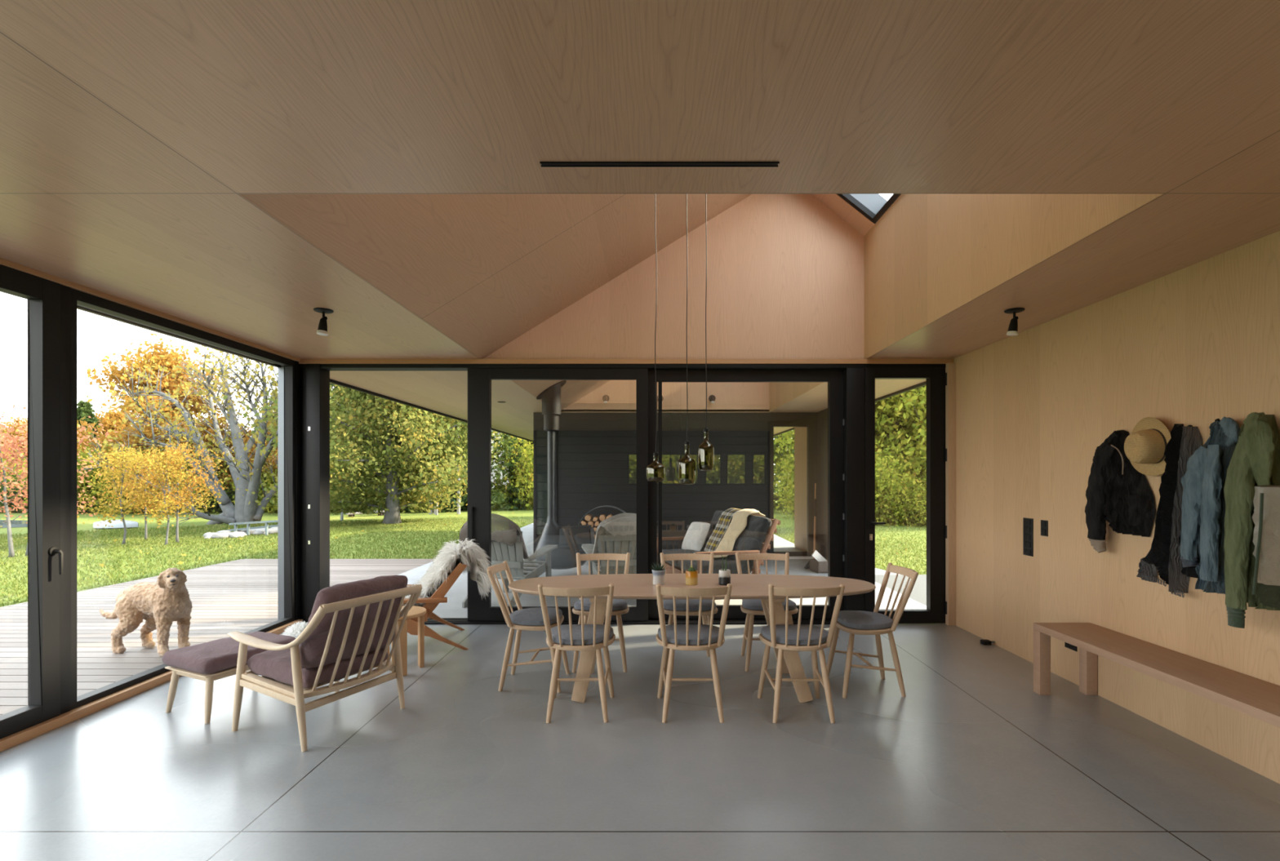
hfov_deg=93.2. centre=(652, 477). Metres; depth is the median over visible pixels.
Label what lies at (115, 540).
fallen leaves
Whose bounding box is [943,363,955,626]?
door frame
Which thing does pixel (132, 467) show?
shrub
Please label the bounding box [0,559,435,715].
deck
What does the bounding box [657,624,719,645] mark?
cushion
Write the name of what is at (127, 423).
maple
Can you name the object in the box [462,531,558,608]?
garden chair
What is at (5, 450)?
maple tree
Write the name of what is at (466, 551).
fleece
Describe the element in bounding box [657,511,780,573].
outdoor sofa
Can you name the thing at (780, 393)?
wall
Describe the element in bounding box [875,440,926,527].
bush
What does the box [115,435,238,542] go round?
maple tree
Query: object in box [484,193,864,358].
wall
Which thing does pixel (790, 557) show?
trim
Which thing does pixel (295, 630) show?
fleece
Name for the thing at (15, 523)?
pond
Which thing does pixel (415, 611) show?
side table
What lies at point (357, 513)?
bench
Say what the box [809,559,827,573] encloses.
crate
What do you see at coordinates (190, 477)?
shrub
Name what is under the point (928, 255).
wall
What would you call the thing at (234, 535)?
stone
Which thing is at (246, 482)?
tree
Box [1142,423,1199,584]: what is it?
coat
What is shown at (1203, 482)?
jacket
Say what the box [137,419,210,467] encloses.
maple
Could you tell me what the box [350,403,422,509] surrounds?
spruce tree
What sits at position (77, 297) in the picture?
window
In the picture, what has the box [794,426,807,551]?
wall
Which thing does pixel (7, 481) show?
shrub
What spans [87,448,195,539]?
maple tree
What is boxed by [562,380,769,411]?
wall
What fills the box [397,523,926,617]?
floor
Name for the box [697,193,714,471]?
pendant lamp
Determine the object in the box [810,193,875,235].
ceiling
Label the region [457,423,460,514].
birch tree
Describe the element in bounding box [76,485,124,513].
shrub
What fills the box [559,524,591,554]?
hood
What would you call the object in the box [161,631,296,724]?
ottoman
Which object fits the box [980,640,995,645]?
door stop
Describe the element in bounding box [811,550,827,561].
pamphlet
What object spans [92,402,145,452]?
maple
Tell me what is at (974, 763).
floor
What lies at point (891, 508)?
bush
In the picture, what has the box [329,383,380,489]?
spruce tree
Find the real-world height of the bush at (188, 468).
4.101 m
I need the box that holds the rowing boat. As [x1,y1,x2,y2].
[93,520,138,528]
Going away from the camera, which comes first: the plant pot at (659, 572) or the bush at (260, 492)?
the plant pot at (659, 572)
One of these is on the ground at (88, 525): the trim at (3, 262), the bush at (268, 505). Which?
the bush at (268, 505)
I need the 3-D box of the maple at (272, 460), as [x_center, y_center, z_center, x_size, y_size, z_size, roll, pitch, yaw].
[-16.526,-0.880,27.806,4.121,5.037,3.884,0,0,24]
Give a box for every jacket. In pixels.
[1084,430,1155,553]
[1179,416,1240,594]
[1223,412,1279,628]
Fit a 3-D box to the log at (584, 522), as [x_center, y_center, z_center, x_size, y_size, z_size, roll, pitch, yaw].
[-1.098,0.732,9.712,0.088,0.071,0.290,0,0,0]
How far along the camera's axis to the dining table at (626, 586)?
3.90 m
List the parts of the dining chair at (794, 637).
leg, post, leg, seat, crest rail, leg, leg, post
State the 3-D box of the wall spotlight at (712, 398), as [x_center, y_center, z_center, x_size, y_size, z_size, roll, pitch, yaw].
[1.030,-1.351,10.433,0.120,0.150,0.134,0,0,0]
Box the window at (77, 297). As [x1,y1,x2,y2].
[71,288,294,710]
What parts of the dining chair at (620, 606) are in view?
leg, post, leg, seat, crest rail, leg, post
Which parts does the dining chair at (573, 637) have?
post, leg, leg, crest rail, seat, leg, leg, post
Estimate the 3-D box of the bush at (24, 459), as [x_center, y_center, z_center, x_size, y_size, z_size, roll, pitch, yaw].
[-30.218,-0.305,27.852,4.804,4.025,5.436,0,0,-25]
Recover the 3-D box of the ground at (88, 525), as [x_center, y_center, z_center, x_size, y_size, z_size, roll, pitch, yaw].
[0.000,1.597,30.000,220.000,0.195,180.000,0,0,0]
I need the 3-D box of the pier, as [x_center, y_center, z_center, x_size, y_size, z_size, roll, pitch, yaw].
[-3.595,0.190,6.080,0.250,2.620,0.160,0,0,0]
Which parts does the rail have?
post, post, rail, post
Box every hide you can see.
[459,513,528,559]
[591,512,636,561]
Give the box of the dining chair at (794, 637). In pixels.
[757,583,844,723]
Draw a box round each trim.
[0,257,300,361]
[0,559,242,608]
[0,619,302,751]
[76,305,533,442]
[294,360,300,620]
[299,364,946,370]
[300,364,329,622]
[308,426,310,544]
[773,381,925,436]
[789,556,813,559]
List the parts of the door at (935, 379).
handle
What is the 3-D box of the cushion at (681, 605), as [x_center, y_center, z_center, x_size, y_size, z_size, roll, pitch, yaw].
[0.272,0.945,4.530,0.395,0.046,0.350,0,0,0]
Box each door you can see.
[467,368,648,621]
[648,369,844,619]
[768,422,813,556]
[864,368,946,623]
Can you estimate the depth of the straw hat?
3.37 m
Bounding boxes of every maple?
[0,413,27,467]
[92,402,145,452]
[101,422,150,482]
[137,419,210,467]
[141,415,222,481]
[202,420,265,493]
[246,411,277,476]
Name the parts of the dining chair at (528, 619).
crest rail, post, leg, post, leg, seat, leg, leg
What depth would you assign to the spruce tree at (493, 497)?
28.39 m
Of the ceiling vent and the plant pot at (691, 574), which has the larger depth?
the plant pot at (691, 574)
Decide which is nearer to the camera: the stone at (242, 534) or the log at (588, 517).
the log at (588, 517)
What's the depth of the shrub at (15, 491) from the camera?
26.97 m
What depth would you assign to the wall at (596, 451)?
10.50 m
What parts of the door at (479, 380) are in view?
handle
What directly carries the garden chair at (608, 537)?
on the floor at (456, 594)
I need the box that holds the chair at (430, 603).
[403,559,468,650]
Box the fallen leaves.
[0,509,922,577]
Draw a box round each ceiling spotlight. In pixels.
[313,307,333,336]
[1004,307,1024,335]
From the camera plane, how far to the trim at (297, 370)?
5.72 m
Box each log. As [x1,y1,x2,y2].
[580,520,587,524]
[584,514,592,520]
[587,520,595,527]
[592,515,599,521]
[594,520,599,526]
[599,514,606,521]
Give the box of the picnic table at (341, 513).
[340,506,343,520]
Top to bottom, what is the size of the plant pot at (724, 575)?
0.200 m
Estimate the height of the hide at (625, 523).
0.569 m
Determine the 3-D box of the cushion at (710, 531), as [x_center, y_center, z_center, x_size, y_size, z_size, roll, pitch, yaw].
[0.822,0.867,7.888,0.253,0.355,0.800,0,0,-15]
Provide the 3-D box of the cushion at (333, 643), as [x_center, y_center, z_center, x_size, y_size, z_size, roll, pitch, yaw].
[-1.658,0.794,3.383,0.265,0.452,0.575,0,0,25]
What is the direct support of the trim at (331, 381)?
attached to the ceiling at (445, 392)
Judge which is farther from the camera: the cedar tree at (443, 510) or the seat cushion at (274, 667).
the cedar tree at (443, 510)
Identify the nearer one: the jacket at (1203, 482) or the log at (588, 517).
the jacket at (1203, 482)
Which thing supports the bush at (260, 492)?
on the ground at (88, 525)
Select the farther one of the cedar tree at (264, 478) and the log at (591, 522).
the cedar tree at (264, 478)
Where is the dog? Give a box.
[99,568,192,657]
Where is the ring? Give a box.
[577,505,625,563]
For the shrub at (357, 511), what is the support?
on the ground at (88, 525)
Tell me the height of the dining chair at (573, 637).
0.806 m
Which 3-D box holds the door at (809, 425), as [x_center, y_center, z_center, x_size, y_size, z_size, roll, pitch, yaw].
[2.395,0.209,10.479,0.770,2.347,0.141,0,0,0]
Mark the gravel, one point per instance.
(877, 571)
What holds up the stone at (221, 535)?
on the ground at (88, 525)
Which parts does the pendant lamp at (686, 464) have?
lamp shade, cord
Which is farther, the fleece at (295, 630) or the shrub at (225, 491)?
the shrub at (225, 491)
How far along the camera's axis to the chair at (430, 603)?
4.85 m
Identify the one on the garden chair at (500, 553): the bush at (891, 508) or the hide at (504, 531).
the hide at (504, 531)
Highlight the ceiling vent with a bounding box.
[539,161,779,167]
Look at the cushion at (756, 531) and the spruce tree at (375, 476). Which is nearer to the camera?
the cushion at (756, 531)
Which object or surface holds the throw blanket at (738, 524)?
on the outdoor sofa
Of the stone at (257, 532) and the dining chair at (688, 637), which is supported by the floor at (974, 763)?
the dining chair at (688, 637)
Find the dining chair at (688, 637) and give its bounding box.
[655,583,732,723]
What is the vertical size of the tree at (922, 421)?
8.950 m
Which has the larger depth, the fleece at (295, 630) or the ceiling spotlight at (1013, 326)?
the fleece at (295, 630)
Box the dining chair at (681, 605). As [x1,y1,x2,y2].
[660,552,717,672]
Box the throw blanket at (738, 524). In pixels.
[693,508,765,559]
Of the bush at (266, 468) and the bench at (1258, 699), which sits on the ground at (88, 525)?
the bush at (266, 468)
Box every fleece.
[279,620,307,638]
[402,537,492,606]
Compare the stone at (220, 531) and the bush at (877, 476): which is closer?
the stone at (220, 531)
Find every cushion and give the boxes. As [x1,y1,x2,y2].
[161,631,296,674]
[247,644,388,688]
[298,575,408,668]
[509,607,562,626]
[551,624,613,645]
[573,598,627,611]
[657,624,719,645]
[662,549,706,566]
[662,600,715,611]
[677,557,751,573]
[681,521,710,551]
[701,528,725,549]
[709,511,733,532]
[727,535,762,568]
[739,515,771,542]
[742,598,796,610]
[760,624,828,645]
[836,610,893,630]
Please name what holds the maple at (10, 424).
on the ground at (88, 525)
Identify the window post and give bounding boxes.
[60,284,71,715]
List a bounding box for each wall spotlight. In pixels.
[602,395,609,403]
[708,395,715,403]
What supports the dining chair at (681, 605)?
on the floor at (974, 763)
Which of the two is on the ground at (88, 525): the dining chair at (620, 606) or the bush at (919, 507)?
the bush at (919, 507)
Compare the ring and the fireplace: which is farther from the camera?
the ring
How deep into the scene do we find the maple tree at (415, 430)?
19.44 m
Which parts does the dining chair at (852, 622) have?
leg, leg, seat, leg, post, leg, crest rail, post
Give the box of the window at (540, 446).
[533,428,556,537]
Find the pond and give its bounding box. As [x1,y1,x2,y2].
[0,520,27,528]
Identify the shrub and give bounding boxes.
[0,471,26,512]
[0,474,27,513]
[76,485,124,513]
[96,466,174,513]
[166,477,232,511]
[194,485,260,512]
[329,477,378,512]
[491,433,533,511]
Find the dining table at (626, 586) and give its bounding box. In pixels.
[507,573,875,702]
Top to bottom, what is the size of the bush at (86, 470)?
4.008 m
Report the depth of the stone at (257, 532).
16.70 m
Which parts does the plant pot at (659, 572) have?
pot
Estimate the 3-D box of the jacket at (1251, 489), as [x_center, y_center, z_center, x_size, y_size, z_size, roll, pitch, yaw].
[2.740,0.198,2.722,0.241,0.981,0.232,0,0,0]
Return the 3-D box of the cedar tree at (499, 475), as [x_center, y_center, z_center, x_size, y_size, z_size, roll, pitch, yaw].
[-7.782,-1.178,29.249,3.577,5.786,3.541,0,0,2]
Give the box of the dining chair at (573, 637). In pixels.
[537,583,615,723]
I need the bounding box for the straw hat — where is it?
[1124,417,1171,475]
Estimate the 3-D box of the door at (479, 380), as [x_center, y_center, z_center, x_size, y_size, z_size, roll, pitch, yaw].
[-0.905,0.164,5.772,1.720,2.417,0.095,0,0,0]
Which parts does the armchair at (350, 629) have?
leg, armrest, leg, seat frame, crest rail, leg, armrest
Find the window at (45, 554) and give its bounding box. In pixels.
[0,264,64,739]
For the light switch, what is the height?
0.115 m
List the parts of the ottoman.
leg, frame, leg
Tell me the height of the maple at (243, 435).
4.287 m
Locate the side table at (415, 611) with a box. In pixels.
[376,605,426,675]
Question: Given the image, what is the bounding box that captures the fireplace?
[534,380,595,569]
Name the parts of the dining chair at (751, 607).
post, leg, leg, crest rail, seat, post, leg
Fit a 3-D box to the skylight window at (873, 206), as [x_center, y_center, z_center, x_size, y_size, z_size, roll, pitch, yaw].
[1.742,-2.688,3.995,0.863,0.748,3.070,0,0,0]
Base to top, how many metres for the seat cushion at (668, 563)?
0.171 m
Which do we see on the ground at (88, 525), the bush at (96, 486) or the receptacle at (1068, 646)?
the bush at (96, 486)
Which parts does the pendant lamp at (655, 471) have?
lamp shade, cord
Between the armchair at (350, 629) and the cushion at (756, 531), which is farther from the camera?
the cushion at (756, 531)
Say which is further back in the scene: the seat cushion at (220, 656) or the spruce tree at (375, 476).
the spruce tree at (375, 476)
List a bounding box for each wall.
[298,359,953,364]
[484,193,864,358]
[533,412,817,554]
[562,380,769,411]
[769,382,823,412]
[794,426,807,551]
[817,408,827,559]
[864,193,1163,358]
[953,231,1279,784]
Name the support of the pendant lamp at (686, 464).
hanging from the ceiling at (132, 132)
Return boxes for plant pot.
[650,561,668,585]
[685,565,697,585]
[718,554,730,585]
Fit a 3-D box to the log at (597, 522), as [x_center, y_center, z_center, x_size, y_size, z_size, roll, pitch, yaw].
[-0.882,0.740,9.709,0.072,0.082,0.289,0,0,0]
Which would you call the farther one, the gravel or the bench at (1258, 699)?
the gravel
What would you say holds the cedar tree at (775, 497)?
on the ground at (88, 525)
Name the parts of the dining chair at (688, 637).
post, leg, leg, seat, crest rail, leg, post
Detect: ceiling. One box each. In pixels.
[0,0,1279,364]
[329,370,925,440]
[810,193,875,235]
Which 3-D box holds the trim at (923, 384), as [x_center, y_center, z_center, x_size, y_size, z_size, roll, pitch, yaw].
[3.220,-1.245,8.000,0.040,0.310,22.000,0,0,0]
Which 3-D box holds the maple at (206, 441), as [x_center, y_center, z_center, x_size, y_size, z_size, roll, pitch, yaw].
[-21.466,-0.720,27.520,3.635,4.715,3.857,0,0,-22]
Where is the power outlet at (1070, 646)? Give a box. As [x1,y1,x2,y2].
[1064,642,1077,651]
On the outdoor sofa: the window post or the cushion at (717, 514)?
the cushion at (717, 514)
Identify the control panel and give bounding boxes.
[1022,517,1033,556]
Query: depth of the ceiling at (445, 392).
8.40 m
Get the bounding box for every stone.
[211,533,228,538]
[215,530,231,533]
[227,532,241,537]
[231,531,246,537]
[253,530,265,534]
[264,528,277,533]
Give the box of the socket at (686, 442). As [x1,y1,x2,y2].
[684,440,689,444]
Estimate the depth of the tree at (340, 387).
27.44 m
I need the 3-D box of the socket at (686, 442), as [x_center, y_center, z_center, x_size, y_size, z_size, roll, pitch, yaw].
[0.230,-0.184,4.050,0.034,0.121,0.034,0,0,0]
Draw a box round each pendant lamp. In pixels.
[646,193,665,481]
[678,193,695,484]
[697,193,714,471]
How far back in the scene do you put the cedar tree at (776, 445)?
26.64 m
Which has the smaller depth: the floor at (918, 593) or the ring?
the floor at (918, 593)
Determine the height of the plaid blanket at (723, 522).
0.554 m
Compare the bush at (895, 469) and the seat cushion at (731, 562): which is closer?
the seat cushion at (731, 562)
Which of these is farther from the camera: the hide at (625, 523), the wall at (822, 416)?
the wall at (822, 416)
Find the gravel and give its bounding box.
[875,568,899,574]
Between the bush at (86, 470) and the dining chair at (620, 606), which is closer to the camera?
the dining chair at (620, 606)
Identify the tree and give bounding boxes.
[0,404,124,557]
[76,333,247,513]
[76,342,337,527]
[76,400,107,459]
[76,440,163,544]
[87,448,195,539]
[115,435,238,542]
[117,444,221,544]
[222,364,519,524]
[232,377,341,508]
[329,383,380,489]
[330,386,457,488]
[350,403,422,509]
[406,426,467,513]
[411,417,467,508]
[440,426,518,510]
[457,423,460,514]
[460,430,528,511]
[500,438,532,502]
[773,396,926,485]
[773,431,794,515]
[773,463,794,512]
[875,386,926,492]
[880,385,926,452]
[884,390,926,485]
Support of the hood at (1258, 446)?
attached to the jacket at (1251, 489)
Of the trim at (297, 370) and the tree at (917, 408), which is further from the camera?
the tree at (917, 408)
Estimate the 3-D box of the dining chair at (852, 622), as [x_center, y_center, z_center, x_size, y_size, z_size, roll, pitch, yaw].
[1.460,1.000,4.021,0.524,0.806,0.428,0,0,-1]
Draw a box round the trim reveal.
[480,358,866,359]
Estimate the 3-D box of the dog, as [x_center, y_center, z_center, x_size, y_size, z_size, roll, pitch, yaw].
[-4.178,1.081,4.980,0.903,0.713,0.316,0,0,11]
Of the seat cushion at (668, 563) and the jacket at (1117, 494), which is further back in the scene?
the seat cushion at (668, 563)
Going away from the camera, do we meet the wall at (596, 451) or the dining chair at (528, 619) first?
the dining chair at (528, 619)
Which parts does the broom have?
handle, handle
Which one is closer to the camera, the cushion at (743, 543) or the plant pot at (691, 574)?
the plant pot at (691, 574)
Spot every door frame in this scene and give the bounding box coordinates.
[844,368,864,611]
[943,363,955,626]
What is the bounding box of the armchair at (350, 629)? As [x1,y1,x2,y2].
[226,575,422,751]
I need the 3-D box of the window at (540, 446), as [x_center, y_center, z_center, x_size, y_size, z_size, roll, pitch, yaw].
[-1.855,0.100,10.485,0.390,1.900,0.029,0,0,0]
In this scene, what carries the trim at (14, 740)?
on the floor at (974, 763)
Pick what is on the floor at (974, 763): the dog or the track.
the track
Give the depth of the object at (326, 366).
5.75 m
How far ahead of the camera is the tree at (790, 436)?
21.76 m
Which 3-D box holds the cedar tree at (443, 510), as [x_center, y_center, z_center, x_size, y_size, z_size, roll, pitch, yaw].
[-10.160,-1.147,28.067,3.502,5.722,3.537,0,0,39]
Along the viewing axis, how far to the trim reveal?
5.75 m
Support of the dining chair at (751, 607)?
on the floor at (974, 763)
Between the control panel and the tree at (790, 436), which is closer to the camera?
the control panel
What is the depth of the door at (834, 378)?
5.83 m
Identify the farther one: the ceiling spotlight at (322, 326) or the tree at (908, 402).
the tree at (908, 402)
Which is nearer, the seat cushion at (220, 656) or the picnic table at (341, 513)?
the seat cushion at (220, 656)
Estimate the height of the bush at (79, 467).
4.180 m
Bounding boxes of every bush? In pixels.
[0,429,27,512]
[2,423,123,514]
[76,426,171,515]
[76,430,148,512]
[123,426,235,514]
[207,456,277,512]
[259,467,341,513]
[260,462,337,515]
[773,449,794,519]
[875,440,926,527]
[875,462,911,525]
[875,462,914,526]
[882,440,926,520]
[883,466,926,527]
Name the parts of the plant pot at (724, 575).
stem, pot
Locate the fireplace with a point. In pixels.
(569, 540)
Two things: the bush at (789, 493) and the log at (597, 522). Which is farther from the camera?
the bush at (789, 493)
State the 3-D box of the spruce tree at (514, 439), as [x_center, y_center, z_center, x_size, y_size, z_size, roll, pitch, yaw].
[-8.519,-4.269,32.257,5.331,11.782,5.869,0,0,-18]
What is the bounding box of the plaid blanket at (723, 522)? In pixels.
[703,508,742,551]
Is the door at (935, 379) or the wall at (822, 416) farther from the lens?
the wall at (822, 416)
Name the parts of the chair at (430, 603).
rail, armrest, leg, sling seat, leg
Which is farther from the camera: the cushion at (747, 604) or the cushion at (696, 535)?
the cushion at (696, 535)
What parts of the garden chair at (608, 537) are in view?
armrest, leg, leg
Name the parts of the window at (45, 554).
handle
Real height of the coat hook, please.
0.036 m
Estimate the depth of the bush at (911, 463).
21.23 m
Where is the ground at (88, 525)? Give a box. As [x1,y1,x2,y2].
[0,485,926,607]
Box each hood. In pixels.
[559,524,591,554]
[1240,412,1275,485]
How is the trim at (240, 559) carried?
attached to the deck
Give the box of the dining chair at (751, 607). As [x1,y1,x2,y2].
[735,552,798,671]
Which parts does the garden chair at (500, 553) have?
leg, leg, leg, armrest, leg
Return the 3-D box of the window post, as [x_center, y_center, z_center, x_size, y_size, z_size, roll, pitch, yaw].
[-3.413,0.137,3.465,0.095,2.467,0.070,0,0,0]
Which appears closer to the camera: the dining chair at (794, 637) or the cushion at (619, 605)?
the dining chair at (794, 637)
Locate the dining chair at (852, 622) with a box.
[826,562,918,698]
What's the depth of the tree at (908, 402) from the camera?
20.83 m
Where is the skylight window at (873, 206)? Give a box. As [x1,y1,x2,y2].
[836,193,901,223]
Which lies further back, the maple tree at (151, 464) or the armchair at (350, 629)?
the maple tree at (151, 464)
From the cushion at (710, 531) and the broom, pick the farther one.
the broom
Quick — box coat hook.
[1177,424,1192,429]
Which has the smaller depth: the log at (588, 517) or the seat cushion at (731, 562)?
the seat cushion at (731, 562)
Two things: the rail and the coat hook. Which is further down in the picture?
the rail
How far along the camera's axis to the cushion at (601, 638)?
3.53 m
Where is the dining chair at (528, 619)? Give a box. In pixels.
[486,560,569,693]
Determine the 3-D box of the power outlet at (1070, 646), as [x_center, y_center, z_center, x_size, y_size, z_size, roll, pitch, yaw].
[2.855,1.138,4.130,0.010,0.075,0.115,0,0,0]
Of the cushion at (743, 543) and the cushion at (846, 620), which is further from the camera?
the cushion at (743, 543)
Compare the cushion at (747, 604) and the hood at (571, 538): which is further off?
the hood at (571, 538)
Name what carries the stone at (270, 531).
on the ground at (88, 525)
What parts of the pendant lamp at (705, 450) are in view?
lamp shade, cord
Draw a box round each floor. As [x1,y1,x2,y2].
[0,622,1279,860]
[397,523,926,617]
[875,574,926,605]
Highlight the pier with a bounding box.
[277,365,284,620]
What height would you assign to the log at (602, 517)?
0.103 m
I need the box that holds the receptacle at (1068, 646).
[1066,643,1073,648]
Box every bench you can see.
[346,510,384,516]
[1033,622,1279,728]
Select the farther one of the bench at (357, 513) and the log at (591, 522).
the bench at (357, 513)
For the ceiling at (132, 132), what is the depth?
2.01 m
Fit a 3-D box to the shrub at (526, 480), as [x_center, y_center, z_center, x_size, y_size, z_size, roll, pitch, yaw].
[-6.284,-0.752,29.977,5.314,4.918,4.696,0,0,34]
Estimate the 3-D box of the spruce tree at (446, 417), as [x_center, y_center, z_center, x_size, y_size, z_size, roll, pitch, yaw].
[-10.122,-2.124,28.488,3.731,7.490,3.389,0,0,7]
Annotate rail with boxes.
[226,520,277,535]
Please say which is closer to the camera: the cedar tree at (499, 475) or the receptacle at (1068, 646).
the receptacle at (1068, 646)
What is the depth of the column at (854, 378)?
5.75 m
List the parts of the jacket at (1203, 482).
panel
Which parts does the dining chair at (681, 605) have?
post, leg, crest rail, seat, leg, post, leg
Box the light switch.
[1040,520,1048,536]
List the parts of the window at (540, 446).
louvre pane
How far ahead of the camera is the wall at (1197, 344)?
3.74 m
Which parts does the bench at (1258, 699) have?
leg, leg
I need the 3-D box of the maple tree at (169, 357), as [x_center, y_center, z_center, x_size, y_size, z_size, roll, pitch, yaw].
[-21.730,-2.298,26.296,6.085,7.893,6.458,0,0,8]
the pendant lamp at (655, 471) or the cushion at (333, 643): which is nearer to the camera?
the cushion at (333, 643)
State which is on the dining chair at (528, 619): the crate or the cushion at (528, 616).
the cushion at (528, 616)
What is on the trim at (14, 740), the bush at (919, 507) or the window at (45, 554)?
the window at (45, 554)
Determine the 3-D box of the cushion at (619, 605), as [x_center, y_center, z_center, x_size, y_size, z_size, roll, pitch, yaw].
[-0.385,0.945,4.530,0.395,0.046,0.350,0,0,-2]
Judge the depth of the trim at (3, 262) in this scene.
3.88 m
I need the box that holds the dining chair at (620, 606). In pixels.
[572,552,630,673]
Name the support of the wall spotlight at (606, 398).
attached to the wall at (735, 396)
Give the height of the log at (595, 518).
0.064 m
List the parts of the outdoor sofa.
leg, armrest, seat, panel, leg, armrest, leg, post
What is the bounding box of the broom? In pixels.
[804,483,816,568]
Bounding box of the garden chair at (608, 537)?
[581,529,636,574]
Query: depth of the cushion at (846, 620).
3.92 m
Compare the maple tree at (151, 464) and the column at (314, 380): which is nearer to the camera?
the column at (314, 380)
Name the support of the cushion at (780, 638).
on the dining chair at (794, 637)
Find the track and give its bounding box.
[424,617,831,624]

